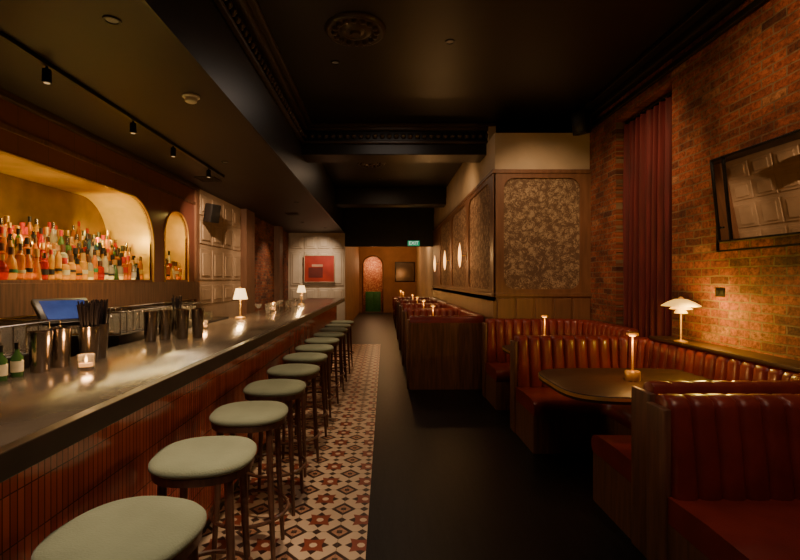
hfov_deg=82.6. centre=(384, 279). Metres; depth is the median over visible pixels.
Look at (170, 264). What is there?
bottle
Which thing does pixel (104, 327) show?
holder
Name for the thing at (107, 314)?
drinking glass
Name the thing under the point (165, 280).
shelf
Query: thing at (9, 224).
bottle
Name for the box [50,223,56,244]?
bottle
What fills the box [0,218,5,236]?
bottle
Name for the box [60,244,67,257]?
bottle
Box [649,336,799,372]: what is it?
wall ledge
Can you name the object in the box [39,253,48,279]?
bottle
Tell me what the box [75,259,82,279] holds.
bottle
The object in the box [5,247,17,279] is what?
bottle
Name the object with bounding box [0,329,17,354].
drinking glass
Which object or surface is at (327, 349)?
bar stool
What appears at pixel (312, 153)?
room structure
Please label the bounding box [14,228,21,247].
bottle
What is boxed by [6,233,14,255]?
bottle
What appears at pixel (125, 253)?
bottle
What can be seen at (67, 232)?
bottle
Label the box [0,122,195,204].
room structure
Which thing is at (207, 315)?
drinking glass
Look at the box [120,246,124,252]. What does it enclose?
bottle
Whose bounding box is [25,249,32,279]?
bottle
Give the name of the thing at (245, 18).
room structure
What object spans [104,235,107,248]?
bottle
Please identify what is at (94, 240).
bottle
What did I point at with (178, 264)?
bottle
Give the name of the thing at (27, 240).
bottle
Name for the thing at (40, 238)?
bottle
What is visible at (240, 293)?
table lamp
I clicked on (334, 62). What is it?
recessed light
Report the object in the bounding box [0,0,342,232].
ceiling
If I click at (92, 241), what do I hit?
bottle
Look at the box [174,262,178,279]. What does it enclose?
bottle
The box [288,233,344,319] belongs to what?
wall
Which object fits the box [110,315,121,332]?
drinking glass
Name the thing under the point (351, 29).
ceiling rose
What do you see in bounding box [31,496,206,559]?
bar stool
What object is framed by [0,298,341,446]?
countertop
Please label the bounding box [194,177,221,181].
ceiling vent
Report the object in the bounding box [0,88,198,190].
room structure
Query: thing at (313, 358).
bar stool
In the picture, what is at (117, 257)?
bottle
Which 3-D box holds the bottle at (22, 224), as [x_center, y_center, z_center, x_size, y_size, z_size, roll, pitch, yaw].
[-3.310,-0.413,4.154,0.078,0.220,0.080,0,0,0]
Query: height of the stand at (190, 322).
0.209 m
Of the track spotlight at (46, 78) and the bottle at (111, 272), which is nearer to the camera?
the track spotlight at (46, 78)
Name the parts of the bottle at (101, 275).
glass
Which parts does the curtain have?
rail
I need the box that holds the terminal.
[31,298,88,327]
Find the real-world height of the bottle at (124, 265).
0.252 m
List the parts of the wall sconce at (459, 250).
lamp shade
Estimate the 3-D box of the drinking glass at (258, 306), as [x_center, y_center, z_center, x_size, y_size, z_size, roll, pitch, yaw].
[-1.460,0.338,5.250,0.090,0.120,0.090,0,0,0]
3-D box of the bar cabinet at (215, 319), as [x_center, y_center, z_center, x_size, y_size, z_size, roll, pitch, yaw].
[-2.590,1.025,2.950,0.480,0.950,7.800,0,0,0]
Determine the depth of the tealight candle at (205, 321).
3.74 m
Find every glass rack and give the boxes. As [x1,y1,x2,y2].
[0,319,60,358]
[72,307,165,334]
[127,302,200,324]
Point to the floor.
(451, 478)
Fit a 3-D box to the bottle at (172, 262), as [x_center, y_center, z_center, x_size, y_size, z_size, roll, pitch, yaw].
[-2.930,-0.131,6.294,0.080,0.256,0.078,0,0,0]
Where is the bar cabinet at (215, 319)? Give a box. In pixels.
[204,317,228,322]
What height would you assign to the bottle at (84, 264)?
0.257 m
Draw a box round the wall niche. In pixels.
[0,153,150,279]
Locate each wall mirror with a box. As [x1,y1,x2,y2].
[395,262,414,281]
[709,129,799,251]
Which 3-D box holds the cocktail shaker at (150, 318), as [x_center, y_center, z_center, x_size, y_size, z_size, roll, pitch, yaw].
[-1.520,0.300,2.950,0.088,0.195,0.087,0,0,0]
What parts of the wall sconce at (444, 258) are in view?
lamp shade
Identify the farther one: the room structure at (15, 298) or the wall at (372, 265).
the wall at (372, 265)
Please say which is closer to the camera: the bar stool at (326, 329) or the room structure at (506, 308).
the room structure at (506, 308)
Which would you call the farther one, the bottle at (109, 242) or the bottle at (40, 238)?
the bottle at (109, 242)
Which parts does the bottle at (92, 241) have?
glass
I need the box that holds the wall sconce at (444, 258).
[443,251,449,269]
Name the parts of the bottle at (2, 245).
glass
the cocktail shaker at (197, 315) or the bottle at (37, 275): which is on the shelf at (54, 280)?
the bottle at (37, 275)
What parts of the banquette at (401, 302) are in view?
panel, backrest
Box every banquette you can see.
[397,297,438,338]
[399,300,448,349]
[401,304,462,365]
[405,309,484,389]
[482,319,637,409]
[510,335,799,558]
[647,394,799,559]
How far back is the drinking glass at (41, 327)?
2.30 m
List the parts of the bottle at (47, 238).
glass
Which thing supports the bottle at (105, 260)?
on the shelf at (54, 280)
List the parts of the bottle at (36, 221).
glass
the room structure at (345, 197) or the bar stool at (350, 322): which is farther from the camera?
the room structure at (345, 197)
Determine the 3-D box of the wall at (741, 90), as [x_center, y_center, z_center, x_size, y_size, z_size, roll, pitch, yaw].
[2.850,-0.350,2.500,0.300,3.700,8.200,0,0,0]
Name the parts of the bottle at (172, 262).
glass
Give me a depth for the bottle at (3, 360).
1.79 m
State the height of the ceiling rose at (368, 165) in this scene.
0.050 m
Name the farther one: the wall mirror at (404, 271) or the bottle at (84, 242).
the wall mirror at (404, 271)
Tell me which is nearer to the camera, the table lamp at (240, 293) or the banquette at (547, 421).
the banquette at (547, 421)
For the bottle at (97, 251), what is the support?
on the shelf at (54, 280)
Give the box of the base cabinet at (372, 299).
[365,292,380,311]
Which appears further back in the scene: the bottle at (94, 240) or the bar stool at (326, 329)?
the bar stool at (326, 329)
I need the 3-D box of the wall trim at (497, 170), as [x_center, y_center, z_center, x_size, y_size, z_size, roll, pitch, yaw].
[2.060,-0.615,5.975,1.280,1.670,0.050,0,0,0]
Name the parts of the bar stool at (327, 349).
seat, seat frame, leg, leg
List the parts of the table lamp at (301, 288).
lamp shade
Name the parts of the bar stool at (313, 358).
seat, seat frame, leg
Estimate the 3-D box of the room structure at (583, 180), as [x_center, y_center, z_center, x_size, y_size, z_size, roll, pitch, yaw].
[2.065,-0.575,5.985,1.270,1.710,0.030,0,0,0]
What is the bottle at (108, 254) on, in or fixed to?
on the shelf at (54, 280)
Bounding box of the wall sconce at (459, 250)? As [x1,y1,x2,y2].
[458,243,466,266]
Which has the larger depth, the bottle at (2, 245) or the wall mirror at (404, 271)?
the wall mirror at (404, 271)
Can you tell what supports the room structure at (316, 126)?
attached to the ceiling at (509, 62)
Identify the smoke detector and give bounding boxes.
[182,93,199,103]
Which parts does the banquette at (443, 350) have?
panel, panel, backrest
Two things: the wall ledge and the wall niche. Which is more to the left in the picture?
the wall niche
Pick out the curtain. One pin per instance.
(647, 162)
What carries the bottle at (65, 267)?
on the shelf at (54, 280)
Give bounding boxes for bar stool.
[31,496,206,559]
[148,436,256,559]
[208,401,289,559]
[243,379,306,515]
[266,363,319,476]
[282,352,327,448]
[295,344,333,426]
[304,337,339,410]
[313,332,344,397]
[319,327,347,386]
[325,323,350,377]
[330,320,353,366]
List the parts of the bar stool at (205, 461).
leg, leg, seat, seat frame, leg, leg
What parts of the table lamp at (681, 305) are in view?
stem, lamp shade, lamp shade, lamp shade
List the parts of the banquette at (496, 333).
panel, seat, backrest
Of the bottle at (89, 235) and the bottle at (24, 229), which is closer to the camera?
the bottle at (24, 229)
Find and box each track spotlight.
[41,66,51,84]
[129,121,136,133]
[170,146,175,156]
[206,169,210,177]
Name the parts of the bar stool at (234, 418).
leg, seat, seat frame, leg, leg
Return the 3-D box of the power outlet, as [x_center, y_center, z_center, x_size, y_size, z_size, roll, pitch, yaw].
[2.695,0.100,3.660,0.011,0.070,0.100,0,0,0]
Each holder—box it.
[76,300,99,361]
[93,299,110,358]
[171,295,181,334]
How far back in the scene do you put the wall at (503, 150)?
6.73 m
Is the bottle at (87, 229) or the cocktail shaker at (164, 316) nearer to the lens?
the cocktail shaker at (164, 316)
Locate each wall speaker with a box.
[203,203,220,222]
[571,110,590,135]
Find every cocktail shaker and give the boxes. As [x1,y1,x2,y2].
[143,311,157,341]
[158,310,171,339]
[174,308,184,336]
[176,309,188,338]
[191,309,204,337]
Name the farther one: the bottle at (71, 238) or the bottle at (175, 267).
the bottle at (175, 267)
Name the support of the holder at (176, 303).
on the bar counter at (74, 442)
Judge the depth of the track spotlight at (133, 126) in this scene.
3.90 m
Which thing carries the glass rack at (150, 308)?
on the stand at (113, 340)
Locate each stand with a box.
[4,351,29,372]
[70,327,158,356]
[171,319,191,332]
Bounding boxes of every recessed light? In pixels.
[102,15,121,25]
[331,60,339,64]
[445,39,454,44]
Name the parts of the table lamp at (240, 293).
lamp shade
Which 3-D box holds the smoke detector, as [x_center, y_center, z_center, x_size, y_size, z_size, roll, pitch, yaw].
[-1.475,-1.374,3.460,0.128,0.052,0.128,0,0,0]
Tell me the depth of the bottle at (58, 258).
4.04 m
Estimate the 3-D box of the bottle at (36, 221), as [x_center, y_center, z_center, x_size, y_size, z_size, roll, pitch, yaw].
[-3.310,-0.442,4.322,0.073,0.278,0.071,0,0,0]
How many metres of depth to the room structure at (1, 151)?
4.35 m
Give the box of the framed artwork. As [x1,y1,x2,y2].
[304,255,334,281]
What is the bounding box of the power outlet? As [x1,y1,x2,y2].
[715,288,724,296]
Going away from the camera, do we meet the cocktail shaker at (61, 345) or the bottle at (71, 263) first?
the cocktail shaker at (61, 345)
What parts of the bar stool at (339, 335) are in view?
seat, leg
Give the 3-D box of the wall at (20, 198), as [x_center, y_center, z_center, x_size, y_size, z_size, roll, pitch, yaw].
[-3.400,-0.335,3.485,0.001,1.230,4.170,0,0,0]
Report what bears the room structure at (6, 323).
attached to the wall at (158, 204)
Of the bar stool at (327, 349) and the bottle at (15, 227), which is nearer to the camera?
the bottle at (15, 227)
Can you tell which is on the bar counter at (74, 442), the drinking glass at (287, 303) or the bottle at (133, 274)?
the drinking glass at (287, 303)
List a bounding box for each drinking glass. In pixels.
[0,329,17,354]
[15,327,33,350]
[30,325,47,330]
[106,314,113,330]
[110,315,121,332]
[121,314,130,330]
[128,313,137,329]
[136,312,143,327]
[204,312,209,320]
[255,304,261,314]
[265,304,270,312]
[269,302,273,310]
[285,301,289,308]
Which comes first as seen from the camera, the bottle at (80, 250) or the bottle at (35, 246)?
the bottle at (35, 246)
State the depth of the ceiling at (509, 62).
4.56 m
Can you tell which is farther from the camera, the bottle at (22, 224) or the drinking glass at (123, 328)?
the bottle at (22, 224)
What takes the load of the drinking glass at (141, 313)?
in the glass rack at (150, 308)
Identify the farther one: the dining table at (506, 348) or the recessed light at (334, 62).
the dining table at (506, 348)
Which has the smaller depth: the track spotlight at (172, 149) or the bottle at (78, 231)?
the track spotlight at (172, 149)
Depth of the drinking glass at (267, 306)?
5.42 m
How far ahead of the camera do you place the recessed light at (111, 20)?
2.45 m
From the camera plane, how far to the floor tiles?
3.26 m
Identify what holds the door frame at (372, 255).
attached to the wall at (389, 256)
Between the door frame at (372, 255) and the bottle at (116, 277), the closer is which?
the bottle at (116, 277)
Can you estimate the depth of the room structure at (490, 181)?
7.75 m
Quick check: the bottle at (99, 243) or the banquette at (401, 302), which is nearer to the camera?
the bottle at (99, 243)
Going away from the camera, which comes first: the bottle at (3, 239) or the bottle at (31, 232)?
the bottle at (3, 239)
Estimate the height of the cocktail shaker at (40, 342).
0.175 m
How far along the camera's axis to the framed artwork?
13.39 m
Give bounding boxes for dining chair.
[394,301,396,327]
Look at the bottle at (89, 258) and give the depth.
4.46 m
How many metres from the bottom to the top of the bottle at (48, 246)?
0.234 m
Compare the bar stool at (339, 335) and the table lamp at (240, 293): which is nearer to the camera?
the table lamp at (240, 293)
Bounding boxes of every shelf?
[0,279,152,282]
[165,280,187,281]
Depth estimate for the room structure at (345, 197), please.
10.80 m
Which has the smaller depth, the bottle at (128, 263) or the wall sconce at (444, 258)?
the bottle at (128, 263)
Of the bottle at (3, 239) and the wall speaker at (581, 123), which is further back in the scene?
the wall speaker at (581, 123)
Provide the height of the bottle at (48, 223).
0.265 m
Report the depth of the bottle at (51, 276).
3.95 m
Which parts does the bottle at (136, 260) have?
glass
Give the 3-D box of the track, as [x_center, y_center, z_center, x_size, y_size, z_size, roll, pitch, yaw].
[-2.170,-1.385,3.850,0.036,0.030,4.500,0,0,0]
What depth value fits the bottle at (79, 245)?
4.61 m
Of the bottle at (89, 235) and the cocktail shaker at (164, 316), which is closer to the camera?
the cocktail shaker at (164, 316)
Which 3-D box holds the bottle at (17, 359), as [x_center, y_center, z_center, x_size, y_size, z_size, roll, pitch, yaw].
[-1.520,0.328,1.880,0.046,0.140,0.044,0,0,0]
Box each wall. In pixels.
[0,98,287,311]
[0,173,105,239]
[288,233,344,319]
[345,247,358,320]
[359,247,416,312]
[364,257,382,310]
[417,126,589,296]
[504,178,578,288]
[590,0,799,360]
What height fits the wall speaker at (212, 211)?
0.301 m
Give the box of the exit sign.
[408,241,419,245]
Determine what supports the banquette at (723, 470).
on the floor
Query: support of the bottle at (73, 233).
on the shelf at (54, 280)
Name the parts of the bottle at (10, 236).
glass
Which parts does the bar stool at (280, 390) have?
leg, leg, seat, seat frame, leg, leg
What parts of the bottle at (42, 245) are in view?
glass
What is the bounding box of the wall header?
[345,208,433,246]
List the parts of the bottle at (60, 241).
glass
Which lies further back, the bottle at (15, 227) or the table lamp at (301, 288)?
the table lamp at (301, 288)
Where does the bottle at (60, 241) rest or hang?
on the shelf at (54, 280)
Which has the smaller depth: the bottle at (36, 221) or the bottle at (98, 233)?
the bottle at (36, 221)
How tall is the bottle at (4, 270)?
0.192 m
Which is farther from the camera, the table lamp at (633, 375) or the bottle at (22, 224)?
the bottle at (22, 224)
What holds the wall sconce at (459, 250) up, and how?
attached to the wall at (503, 150)
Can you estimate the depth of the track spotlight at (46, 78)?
2.90 m
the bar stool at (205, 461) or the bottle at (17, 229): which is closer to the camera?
the bar stool at (205, 461)
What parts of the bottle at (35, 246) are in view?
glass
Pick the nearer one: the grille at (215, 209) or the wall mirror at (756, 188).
the wall mirror at (756, 188)
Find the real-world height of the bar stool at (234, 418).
0.800 m
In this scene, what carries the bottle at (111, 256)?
on the shelf at (54, 280)
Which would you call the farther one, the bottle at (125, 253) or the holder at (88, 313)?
the bottle at (125, 253)
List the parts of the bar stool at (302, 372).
leg, seat, seat frame, leg, leg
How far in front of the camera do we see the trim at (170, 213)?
6.26 m
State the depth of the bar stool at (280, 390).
2.91 m
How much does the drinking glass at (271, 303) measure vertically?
0.110 m
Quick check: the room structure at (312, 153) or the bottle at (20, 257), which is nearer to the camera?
the bottle at (20, 257)
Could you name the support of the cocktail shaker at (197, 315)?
on the bar counter at (74, 442)
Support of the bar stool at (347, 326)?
on the floor tiles
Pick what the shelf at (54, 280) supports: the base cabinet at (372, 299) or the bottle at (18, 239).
the bottle at (18, 239)
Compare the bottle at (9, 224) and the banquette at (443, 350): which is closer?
the bottle at (9, 224)
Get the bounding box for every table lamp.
[233,287,247,318]
[297,284,305,304]
[541,314,548,334]
[624,332,640,381]
[661,297,701,342]
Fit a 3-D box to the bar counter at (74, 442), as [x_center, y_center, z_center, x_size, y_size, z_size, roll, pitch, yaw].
[-1.249,0.949,4.492,0.742,1.103,10.985,0,0,0]
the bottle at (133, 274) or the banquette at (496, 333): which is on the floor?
the banquette at (496, 333)
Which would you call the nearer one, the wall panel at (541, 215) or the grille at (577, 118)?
the grille at (577, 118)
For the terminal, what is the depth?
2.56 m
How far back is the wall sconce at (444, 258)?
9.82 m
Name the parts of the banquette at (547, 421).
panel, seat, panel, backrest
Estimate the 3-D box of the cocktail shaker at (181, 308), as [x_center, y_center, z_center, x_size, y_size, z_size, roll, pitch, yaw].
[-1.440,0.300,3.200,0.088,0.195,0.087,0,0,0]
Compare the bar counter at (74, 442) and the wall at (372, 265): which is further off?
the wall at (372, 265)
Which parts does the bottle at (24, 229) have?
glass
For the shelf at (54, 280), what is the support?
attached to the wall niche
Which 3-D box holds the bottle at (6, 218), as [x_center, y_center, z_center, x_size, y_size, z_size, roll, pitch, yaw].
[-3.310,-0.432,3.983,0.080,0.259,0.078,0,0,0]
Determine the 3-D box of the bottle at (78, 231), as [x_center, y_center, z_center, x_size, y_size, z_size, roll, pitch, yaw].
[-3.310,-0.468,4.920,0.052,0.330,0.050,0,0,0]
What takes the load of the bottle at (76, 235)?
on the shelf at (54, 280)
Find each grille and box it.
[211,205,220,222]
[571,111,584,134]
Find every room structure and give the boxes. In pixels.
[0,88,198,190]
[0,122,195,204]
[0,150,153,318]
[0,282,198,317]
[0,299,194,328]
[139,0,344,232]
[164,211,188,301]
[194,188,199,307]
[200,189,240,317]
[213,0,312,144]
[241,209,254,314]
[274,226,282,306]
[302,126,572,162]
[303,123,495,143]
[335,187,446,207]
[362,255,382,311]
[432,169,495,296]
[433,173,495,300]
[433,288,495,320]
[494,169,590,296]
[494,173,590,300]
[496,298,590,319]
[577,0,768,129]
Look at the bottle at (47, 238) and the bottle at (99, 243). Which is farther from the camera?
the bottle at (99, 243)
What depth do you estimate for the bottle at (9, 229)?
3.77 m
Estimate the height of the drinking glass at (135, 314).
0.110 m
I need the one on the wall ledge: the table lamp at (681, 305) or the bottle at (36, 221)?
the table lamp at (681, 305)
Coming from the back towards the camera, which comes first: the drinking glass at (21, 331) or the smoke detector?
the smoke detector
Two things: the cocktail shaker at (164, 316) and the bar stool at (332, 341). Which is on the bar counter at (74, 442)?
the cocktail shaker at (164, 316)
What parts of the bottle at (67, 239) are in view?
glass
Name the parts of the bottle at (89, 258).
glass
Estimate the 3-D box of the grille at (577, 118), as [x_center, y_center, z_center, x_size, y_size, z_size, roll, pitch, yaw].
[2.436,-1.982,5.747,0.010,0.250,0.150,-16,10,-39]
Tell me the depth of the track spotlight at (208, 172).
5.58 m
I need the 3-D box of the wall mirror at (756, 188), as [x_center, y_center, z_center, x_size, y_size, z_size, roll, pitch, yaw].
[2.600,-0.590,3.009,0.188,0.740,1.202,0,0,0]
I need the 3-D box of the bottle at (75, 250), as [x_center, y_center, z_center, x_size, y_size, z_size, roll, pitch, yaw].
[-3.010,-0.195,4.424,0.080,0.234,0.078,0,0,0]
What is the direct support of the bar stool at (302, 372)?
on the floor tiles
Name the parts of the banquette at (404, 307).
panel, panel, panel, backrest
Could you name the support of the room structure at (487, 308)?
attached to the wall at (503, 150)
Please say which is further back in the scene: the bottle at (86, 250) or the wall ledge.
the bottle at (86, 250)
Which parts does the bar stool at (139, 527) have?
seat frame, leg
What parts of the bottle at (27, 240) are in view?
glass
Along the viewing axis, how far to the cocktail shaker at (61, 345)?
2.07 m
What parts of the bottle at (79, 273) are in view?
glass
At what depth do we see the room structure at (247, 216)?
9.07 m
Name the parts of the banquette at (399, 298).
panel, panel, backrest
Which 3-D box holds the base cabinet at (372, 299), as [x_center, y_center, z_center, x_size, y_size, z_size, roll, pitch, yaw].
[-0.560,1.025,21.540,0.720,0.950,0.320,0,0,0]
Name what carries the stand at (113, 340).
on the station
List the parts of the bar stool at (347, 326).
seat, leg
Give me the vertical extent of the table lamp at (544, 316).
0.362 m
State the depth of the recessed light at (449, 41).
4.19 m
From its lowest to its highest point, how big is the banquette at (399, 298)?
1.004 m
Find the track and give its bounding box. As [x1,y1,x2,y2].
[0,30,223,177]
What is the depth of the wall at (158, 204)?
5.49 m
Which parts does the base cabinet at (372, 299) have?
door, door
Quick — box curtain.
[623,92,671,337]
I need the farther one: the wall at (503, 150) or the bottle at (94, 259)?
the wall at (503, 150)
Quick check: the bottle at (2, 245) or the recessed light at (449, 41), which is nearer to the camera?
the bottle at (2, 245)
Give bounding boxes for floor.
[337,311,646,559]
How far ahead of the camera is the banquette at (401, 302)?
9.79 m
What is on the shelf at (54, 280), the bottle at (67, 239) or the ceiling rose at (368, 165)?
the bottle at (67, 239)
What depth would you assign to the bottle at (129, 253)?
5.36 m
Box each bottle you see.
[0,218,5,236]
[0,226,6,251]
[0,243,7,260]
[0,254,8,279]
[0,345,7,381]
[3,215,9,230]
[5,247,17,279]
[6,222,14,238]
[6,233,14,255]
[7,228,13,243]
[10,342,23,376]
[14,226,22,243]
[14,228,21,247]
[14,243,25,279]
[15,238,22,253]
[20,222,24,234]
[22,226,29,246]
[23,238,31,257]
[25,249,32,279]
[26,216,32,235]
[30,231,34,246]
[31,234,36,247]
[32,237,38,262]
[33,219,39,234]
[33,249,41,279]
[37,228,44,248]
[39,243,47,260]
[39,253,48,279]
[44,227,48,243]
[45,236,52,252]
[47,222,51,236]
[47,245,54,258]
[48,249,54,279]
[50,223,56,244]
[54,245,61,279]
[58,230,64,244]
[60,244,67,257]
[62,258,69,279]
[65,230,69,236]
[65,237,71,252]
[68,255,75,279]
[70,237,75,245]
[71,226,75,241]
[73,248,77,262]
[74,234,79,247]
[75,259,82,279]
[76,221,81,241]
[77,243,81,255]
[78,249,85,260]
[79,253,87,279]
[82,240,87,252]
[85,228,88,243]
[85,249,88,260]
[87,234,90,251]
[87,256,93,279]
[89,240,94,257]
[92,250,97,279]
[93,239,98,249]
[96,250,101,260]
[97,232,101,241]
[98,242,101,257]
[98,261,104,279]
[101,248,104,259]
[102,251,108,279]
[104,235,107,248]
[107,241,112,254]
[107,249,110,265]
[108,261,114,279]
[110,255,114,266]
[113,260,118,279]
[115,250,120,259]
[117,260,123,279]
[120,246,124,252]
[122,257,127,279]
[124,247,127,261]
[126,256,131,279]
[128,247,131,262]
[131,260,135,279]
[134,258,139,279]
[138,257,142,279]
[166,260,169,279]
[169,263,172,279]
[171,261,175,279]
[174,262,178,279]
[177,263,181,279]
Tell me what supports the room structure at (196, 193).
attached to the wall at (158, 204)
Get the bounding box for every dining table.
[502,345,509,354]
[538,368,713,404]
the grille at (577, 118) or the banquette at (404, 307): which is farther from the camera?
the banquette at (404, 307)
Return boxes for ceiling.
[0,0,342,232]
[256,0,702,186]
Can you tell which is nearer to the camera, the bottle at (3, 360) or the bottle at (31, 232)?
the bottle at (3, 360)
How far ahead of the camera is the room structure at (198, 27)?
3.67 m
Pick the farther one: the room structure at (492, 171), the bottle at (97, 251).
the room structure at (492, 171)
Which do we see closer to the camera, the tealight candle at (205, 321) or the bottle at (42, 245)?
the tealight candle at (205, 321)
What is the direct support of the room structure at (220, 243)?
attached to the wall at (158, 204)
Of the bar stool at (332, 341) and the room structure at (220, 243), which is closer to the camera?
the bar stool at (332, 341)
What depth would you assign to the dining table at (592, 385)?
3.39 m
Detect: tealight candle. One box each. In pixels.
[76,353,95,369]
[203,320,207,328]
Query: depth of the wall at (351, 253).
16.16 m
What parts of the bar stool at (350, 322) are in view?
seat, leg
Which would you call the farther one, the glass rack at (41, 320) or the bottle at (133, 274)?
the bottle at (133, 274)
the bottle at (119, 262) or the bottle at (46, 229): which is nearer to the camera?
the bottle at (46, 229)
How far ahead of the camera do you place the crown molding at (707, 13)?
4.14 m
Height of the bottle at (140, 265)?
0.274 m
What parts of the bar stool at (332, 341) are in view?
leg, seat, leg, leg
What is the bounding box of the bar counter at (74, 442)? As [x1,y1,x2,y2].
[0,298,344,559]
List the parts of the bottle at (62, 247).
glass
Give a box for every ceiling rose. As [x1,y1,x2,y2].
[325,12,385,46]
[357,163,384,167]
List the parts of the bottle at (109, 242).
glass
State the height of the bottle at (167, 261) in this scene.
0.261 m
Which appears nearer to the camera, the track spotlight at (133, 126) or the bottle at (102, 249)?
the track spotlight at (133, 126)
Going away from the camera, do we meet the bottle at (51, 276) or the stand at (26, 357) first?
the stand at (26, 357)
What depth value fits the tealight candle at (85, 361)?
2.01 m
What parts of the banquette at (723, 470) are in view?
panel, backrest, seat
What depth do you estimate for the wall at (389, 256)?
21.00 m
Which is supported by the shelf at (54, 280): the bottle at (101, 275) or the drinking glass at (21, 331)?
the bottle at (101, 275)
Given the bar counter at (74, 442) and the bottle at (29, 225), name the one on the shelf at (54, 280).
the bottle at (29, 225)
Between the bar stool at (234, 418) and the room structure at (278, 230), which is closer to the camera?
the bar stool at (234, 418)
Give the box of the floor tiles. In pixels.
[198,344,379,559]
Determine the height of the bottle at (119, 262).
0.211 m
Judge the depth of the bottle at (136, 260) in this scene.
5.31 m
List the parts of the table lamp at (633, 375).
stem, lamp shade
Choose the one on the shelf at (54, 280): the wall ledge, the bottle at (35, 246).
the bottle at (35, 246)
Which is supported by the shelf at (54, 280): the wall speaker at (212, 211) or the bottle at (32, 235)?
the bottle at (32, 235)
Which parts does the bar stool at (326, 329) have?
seat, leg, leg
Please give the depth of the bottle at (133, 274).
5.22 m
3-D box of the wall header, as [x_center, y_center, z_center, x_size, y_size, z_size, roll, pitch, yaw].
[0.135,-1.600,13.600,2.650,1.200,0.200,0,0,0]

